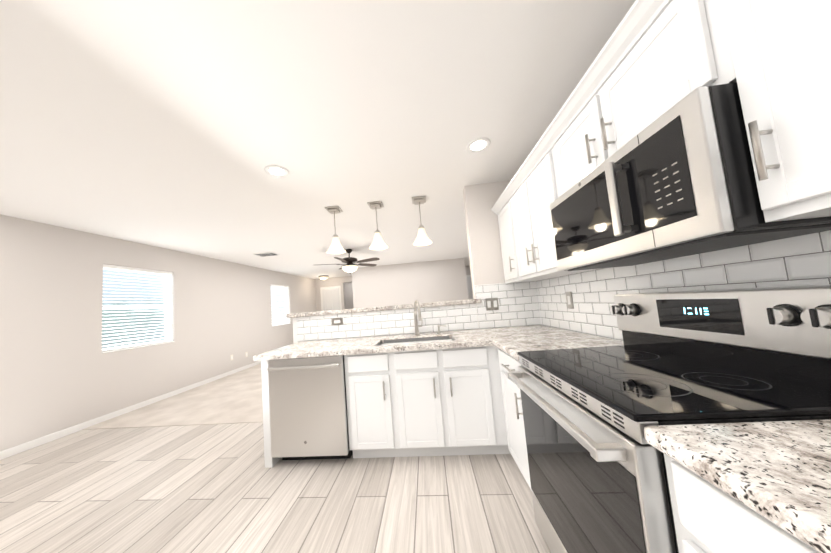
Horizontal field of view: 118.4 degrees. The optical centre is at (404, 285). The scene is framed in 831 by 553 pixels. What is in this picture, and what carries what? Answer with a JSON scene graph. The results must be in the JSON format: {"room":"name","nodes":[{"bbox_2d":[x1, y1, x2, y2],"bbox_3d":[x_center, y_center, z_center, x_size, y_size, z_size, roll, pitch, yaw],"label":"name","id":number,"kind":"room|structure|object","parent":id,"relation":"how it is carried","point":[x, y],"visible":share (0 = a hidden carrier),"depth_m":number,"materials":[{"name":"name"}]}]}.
{"room":"kitchen","nodes":[
{"label":"kitchen","id":0,"kind":"room"},
{"bbox_2d":[0,214,316,450],"bbox_3d":[-3.940,0.554,3.424,0.160,2.383,12.300,-5,-4,5],"label":"wall","id":1,"kind":"structure","parent":0,"point":[59,370],"depth_m":3.11,"materials":[{"name":"grey paint"}]},
{"bbox_2d":[0,361,260,459],"bbox_3d":[-3.762,1.694,3.354,0.012,0.078,11.950,-5,-4,5],"label":"baseboard","id":2,"kind":"structure","parent":1,"relation":"attached to","point":[12,451],"depth_m":3.06,"materials":[{"name":"white wood"}]},
{"bbox_2d":[102,264,174,352],"bbox_3d":[-3.934,0.331,3.656,0.172,1.160,0.913,-5,-4,5],"label":"window","id":3,"kind":"structure","parent":1,"relation":"in","point":[166,307],"depth_m":3.63,"materials":[{"name":"white"}]},
{"bbox_2d":[271,284,290,326],"bbox_3d":[-3.627,0.574,7.141,0.172,1.160,0.915,-5,-4,5],"label":"window","id":4,"kind":"structure","parent":1,"relation":"in","point":[285,309],"depth_m":7.18,"materials":[{"name":"white"}]},
{"bbox_2d":[0,422,550,552],"bbox_3d":[-1.445,1.312,-0.151,5.650,0.060,5.737,-5,-4,5],"label":"floor","id":5,"kind":"structure","parent":0,"point":[215,488],"depth_m":1.58,"materials":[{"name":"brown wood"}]},
{"bbox_2d":[82,364,262,429],"bbox_3d":[0.073,1.704,6.582,7.500,0.066,7.963,-5,-4,5],"label":"floor carpet","id":6,"kind":"object","parent":5,"relation":"on","point":[236,397],"depth_m":3.33,"materials":[{"name":"beige carpet"}]},
{"bbox_2d":[267,355,352,459],"bbox_3d":[-0.722,0.993,2.190,0.599,0.816,0.728,-5,-4,5],"label":"dishwasher","id":7,"kind":"object","parent":5,"relation":"on","point":[308,409],"visible":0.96,"depth_m":1.89,"materials":[{"name":"grey metal"}]},
{"bbox_2d":[345,371,400,457],"bbox_3d":[-0.230,0.955,2.227,0.372,0.820,0.710,-5,-4,5],"label":"base cabinet","id":8,"kind":"object","parent":5,"relation":"on","point":[371,398],"depth_m":1.88,"materials":[{"name":"white wood"}]},
{"bbox_2d":[393,363,504,456],"bbox_3d":[0.352,0.905,2.179,0.801,0.820,0.710,-5,-4,5],"label":"base cabinet","id":9,"kind":"object","parent":5,"relation":"on","point":[442,411],"depth_m":1.83,"materials":[{"name":"white wood"}]},
{"bbox_2d":[253,325,623,378],"bbox_3d":[0.061,0.480,1.970,2.518,0.040,1.239,-5,-4,5],"label":"countertop","id":10,"kind":"structure","parent":9,"relation":"on","point":[477,347],"depth_m":1.88,"materials":[{"name":"white stone"}]},
{"bbox_2d":[381,335,448,342],"bbox_3d":[0.102,0.599,2.124,0.674,0.243,0.374,-5,-4,5],"label":"sink","id":11,"kind":"object","parent":10,"relation":"in","point":[424,338],"depth_m":2.30,"materials":[{"name":"silver metal"}]},
{"bbox_2d":[413,300,422,334],"bbox_3d":[0.122,0.313,2.369,0.101,0.342,0.250,-5,-4,5],"label":"faucet","id":12,"kind":"object","parent":10,"relation":"on","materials":[{"name":"silver metal"}]},
{"bbox_2d":[497,363,532,491],"bbox_3d":[0.995,0.801,1.481,0.642,0.820,0.474,-5,-4,5],"label":"base cabinet","id":13,"kind":"object","parent":5,"relation":"on","point":[511,403],"depth_m":1.55,"materials":[{"name":"white wood"}]},
{"bbox_2d":[506,284,830,552],"bbox_3d":[0.872,0.608,0.888,0.735,1.134,0.740,-5,-4,5],"label":"range","id":14,"kind":"object","parent":5,"relation":"on","point":[598,473],"visible":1,"depth_m":0.73,"materials":[{"name":"silver metal"}]},
{"bbox_2d":[665,459,808,552],"bbox_3d":[0.884,0.714,0.228,0.642,0.820,0.545,-5,-4,5],"label":"base cabinet","id":15,"kind":"object","parent":5,"relation":"on","point":[705,521],"depth_m":0.45,"materials":[{"name":"white wood"}]},
{"bbox_2d":[644,419,830,552],"bbox_3d":[0.794,0.252,-0.252,0.660,0.040,1.580,-5,-4,5],"label":"countertop","id":16,"kind":"structure","parent":15,"relation":"on","point":[778,472],"depth_m":0.42,"materials":[{"name":"white stone"}]},
{"bbox_2d":[0,0,635,278],"bbox_3d":[-0.371,-0.929,3.917,7.500,0.080,13.700,-5,-4,5],"label":"ceiling","id":17,"kind":"structure","parent":0,"point":[178,125],"depth_m":1.51,"materials":[{"name":"white paint"}]},
{"bbox_2d":[253,252,279,256],"bbox_3d":[-2.758,-0.614,4.956,0.395,0.013,0.250,-5,-4,5],"label":"ceiling vent","id":18,"kind":"object","parent":17,"relation":"in","point":[266,254],"visible":1,"depth_m":4.92,"materials":[{"name":"white metal"}]},
{"bbox_2d":[264,165,288,176],"bbox_3d":[-1.085,-0.967,2.108,0.188,0.008,0.188,-5,-4,5],"label":"recessed light","id":19,"kind":"object","parent":17,"relation":"in","point":[276,171],"visible":1,"depth_m":2.10,"materials":[{"name":"white"}]},
{"bbox_2d":[319,275,328,279],"bbox_3d":[-2.858,-0.261,8.749,0.350,0.122,0.350,-5,-4,5],"label":"light","id":20,"kind":"object","parent":17,"relation":"attached to","point":[323,277],"visible":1,"depth_m":8.63,"materials":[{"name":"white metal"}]},
{"bbox_2d":[325,206,345,253],"bbox_3d":[-0.834,-0.658,2.973,0.226,0.530,0.226,-5,-4,5],"label":"pendant light","id":21,"kind":"object","parent":17,"relation":"hanging from","point":[336,247],"visible":1,"depth_m":2.94,"materials":[{"name":"white glass"}]},
{"bbox_2d":[321,249,379,273],"bbox_3d":[-1.149,-0.487,5.056,1.350,0.502,1.308,-5,-4,5],"label":"ceiling fan","id":22,"kind":"object","parent":17,"relation":"hanging from","point":[350,266],"visible":1,"depth_m":4.99,"materials":[{"name":"brown metal"}]},
{"bbox_2d":[367,201,387,249],"bbox_3d":[-0.326,-0.701,2.932,0.226,0.530,0.226,-5,-4,5],"label":"pendant light","id":23,"kind":"object","parent":17,"relation":"hanging from","point":[378,243],"visible":1,"depth_m":2.89,"materials":[{"name":"white glass"}]},
{"bbox_2d":[412,196,431,245],"bbox_3d":[0.188,-0.745,2.889,0.226,0.530,0.226,-5,-4,5],"label":"pendant light","id":24,"kind":"object","parent":17,"relation":"hanging from","point":[422,239],"visible":1,"depth_m":2.85,"materials":[{"name":"white glass"}]},
{"bbox_2d":[466,137,490,152],"bbox_3d":[0.585,-1.109,1.971,0.188,0.008,0.188,-5,-4,5],"label":"recessed light","id":25,"kind":"object","parent":17,"relation":"in","point":[477,145],"visible":1,"depth_m":1.96,"materials":[{"name":"white"}]},
{"bbox_2d":[345,282,353,308],"bbox_3d":[-1.970,0.955,10.694,1.400,2.383,0.150,-5,-4,5],"label":"wall","id":26,"kind":"structure","parent":0,"point":[348,291],"depth_m":10.69,"materials":[{"name":"grey paint"}]},
{"bbox_2d":[315,265,470,310],"bbox_3d":[0.196,0.666,9.165,7.500,2.383,0.150,-5,-4,5],"label":"wall","id":27,"kind":"structure","parent":0,"point":[335,281],"depth_m":9.39,"materials":[{"name":"grey paint"}]},
{"bbox_2d":[320,286,341,310],"bbox_3d":[-2.739,1.069,9.269,0.795,2.059,0.099,-5,-4,5],"label":"entry door","id":28,"kind":"structure","parent":27,"relation":"in","point":[330,297],"depth_m":9.34,"materials":[{"name":"white wood"}]},
{"bbox_2d":[466,275,472,298],"bbox_3d":[2.498,0.632,8.839,0.480,2.039,0.099,-5,-4,5],"label":"hall door","id":29,"kind":"structure","parent":27,"relation":"in","point":[469,286],"depth_m":8.92,"materials":[{"name":"white wood"}]},
{"bbox_2d":[292,181,509,342],"bbox_3d":[0.062,0.182,2.700,2.607,2.383,0.154,-5,-4,5],"label":"wall","id":30,"kind":"structure","parent":0,"point":[484,243],"depth_m":2.61,"materials":[{"name":"white paint"}]},
{"bbox_2d":[332,318,342,324],"bbox_3d":[-0.725,0.392,2.667,0.124,0.074,0.009,-5,-4,5],"label":"electrical outlet plate","id":31,"kind":"object","parent":30,"relation":"attached to","point":[335,321],"depth_m":2.66,"materials":[{"name":"grey"}]},
{"bbox_2d":[296,303,478,341],"bbox_3d":[-0.210,0.415,2.628,1.942,0.291,0.008,-5,-4,5],"label":"wall tile","id":32,"kind":"structure","parent":30,"relation":"attached to","point":[397,322],"depth_m":2.62,"materials":[{"name":"white tile"}]},
{"bbox_2d":[485,298,498,310],"bbox_3d":[0.895,0.194,2.538,0.124,0.124,0.009,-5,-4,5],"label":"electrical outlet plate","id":33,"kind":"object","parent":30,"relation":"attached to","point":[491,303],"depth_m":2.53,"materials":[{"name":"grey"}]},
{"bbox_2d":[474,281,540,328],"bbox_3d":[1.043,0.214,2.531,0.620,0.480,0.010,-5,-4,5],"label":"wall tile","id":34,"kind":"structure","parent":30,"relation":"attached to","point":[518,304],"depth_m":2.53,"materials":[{"name":"white tile"}]},
{"bbox_2d":[351,258,467,307],"bbox_3d":[0.159,0.534,7.396,3.404,2.383,0.150,-5,-4,5],"label":"wall","id":35,"kind":"structure","parent":0,"point":[411,283],"depth_m":7.36,"materials":[{"name":"grey paint"}]},
{"bbox_3d":[1.187,-0.131,-0.235,0.160,2.383,5.830,-5,-4,5],"label":"wall","id":36,"kind":"structure","parent":0,"visible":0},
{"bbox_2d":[495,192,539,283],"bbox_3d":[1.125,-0.436,2.351,0.328,0.796,0.424,-5,-4,5],"label":"upper cabinet","id":37,"kind":"object","parent":36,"relation":"attached to","point":[508,257],"depth_m":2.36,"materials":[{"name":"white wood"}]},
{"bbox_2d":[507,128,601,282],"bbox_3d":[1.073,-0.477,1.762,0.328,0.796,0.761,-5,-4,5],"label":"upper cabinet","id":38,"kind":"object","parent":36,"relation":"attached to","point":[531,193],"depth_m":1.73,"materials":[{"name":"white wood"}]},
{"bbox_2d":[551,0,726,196],"bbox_3d":[0.992,-0.716,1.012,0.328,0.422,0.777,-5,-4,5],"label":"upper cabinet","id":39,"kind":"object","parent":36,"relation":"attached to","point":[654,60],"depth_m":0.86,"materials":[{"name":"white wood"}]},
{"bbox_2d":[549,82,830,270],"bbox_3d":[0.964,-0.303,0.985,0.434,0.386,0.768,-5,-4,5],"label":"microwave","id":40,"kind":"object","parent":39,"relation":"attached to","point":[678,179],"visible":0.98,"depth_m":0.72,"materials":[{"name":"silver metal"}]},
{"bbox_2d":[536,230,830,340],"bbox_3d":[1.199,0.068,0.731,0.008,0.472,3.580,-5,-4,5],"label":"wall tile","id":41,"kind":"structure","parent":36,"relation":"attached to","point":[803,260],"depth_m":1.08,"materials":[{"name":"white tile"}]},
{"bbox_2d":[565,292,573,308],"bbox_3d":[1.294,0.118,1.948,0.009,0.132,0.080,-5,-4,5],"label":"electrical outlet plate","id":42,"kind":"object","parent":41,"relation":"attached to","point":[569,299],"depth_m":1.94,"materials":[{"name":"grey"}]},
{"bbox_2d":[715,0,830,221],"bbox_3d":[0.952,-0.574,0.377,0.328,0.796,0.467,-5,-4,5],"label":"upper cabinet","id":43,"kind":"object","parent":36,"relation":"attached to","point":[777,53],"depth_m":0.54,"materials":[{"name":"white wood"}]},
{"label":"outside","id":44,"kind":"structure","parent":0,"visible":0},
{"bbox_2d":[102,268,285,347],"bbox_3d":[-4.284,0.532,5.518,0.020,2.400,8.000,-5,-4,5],"label":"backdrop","id":45,"kind":"structure","parent":44,"point":[127,294],"depth_m":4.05,"materials":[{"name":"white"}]}
]}

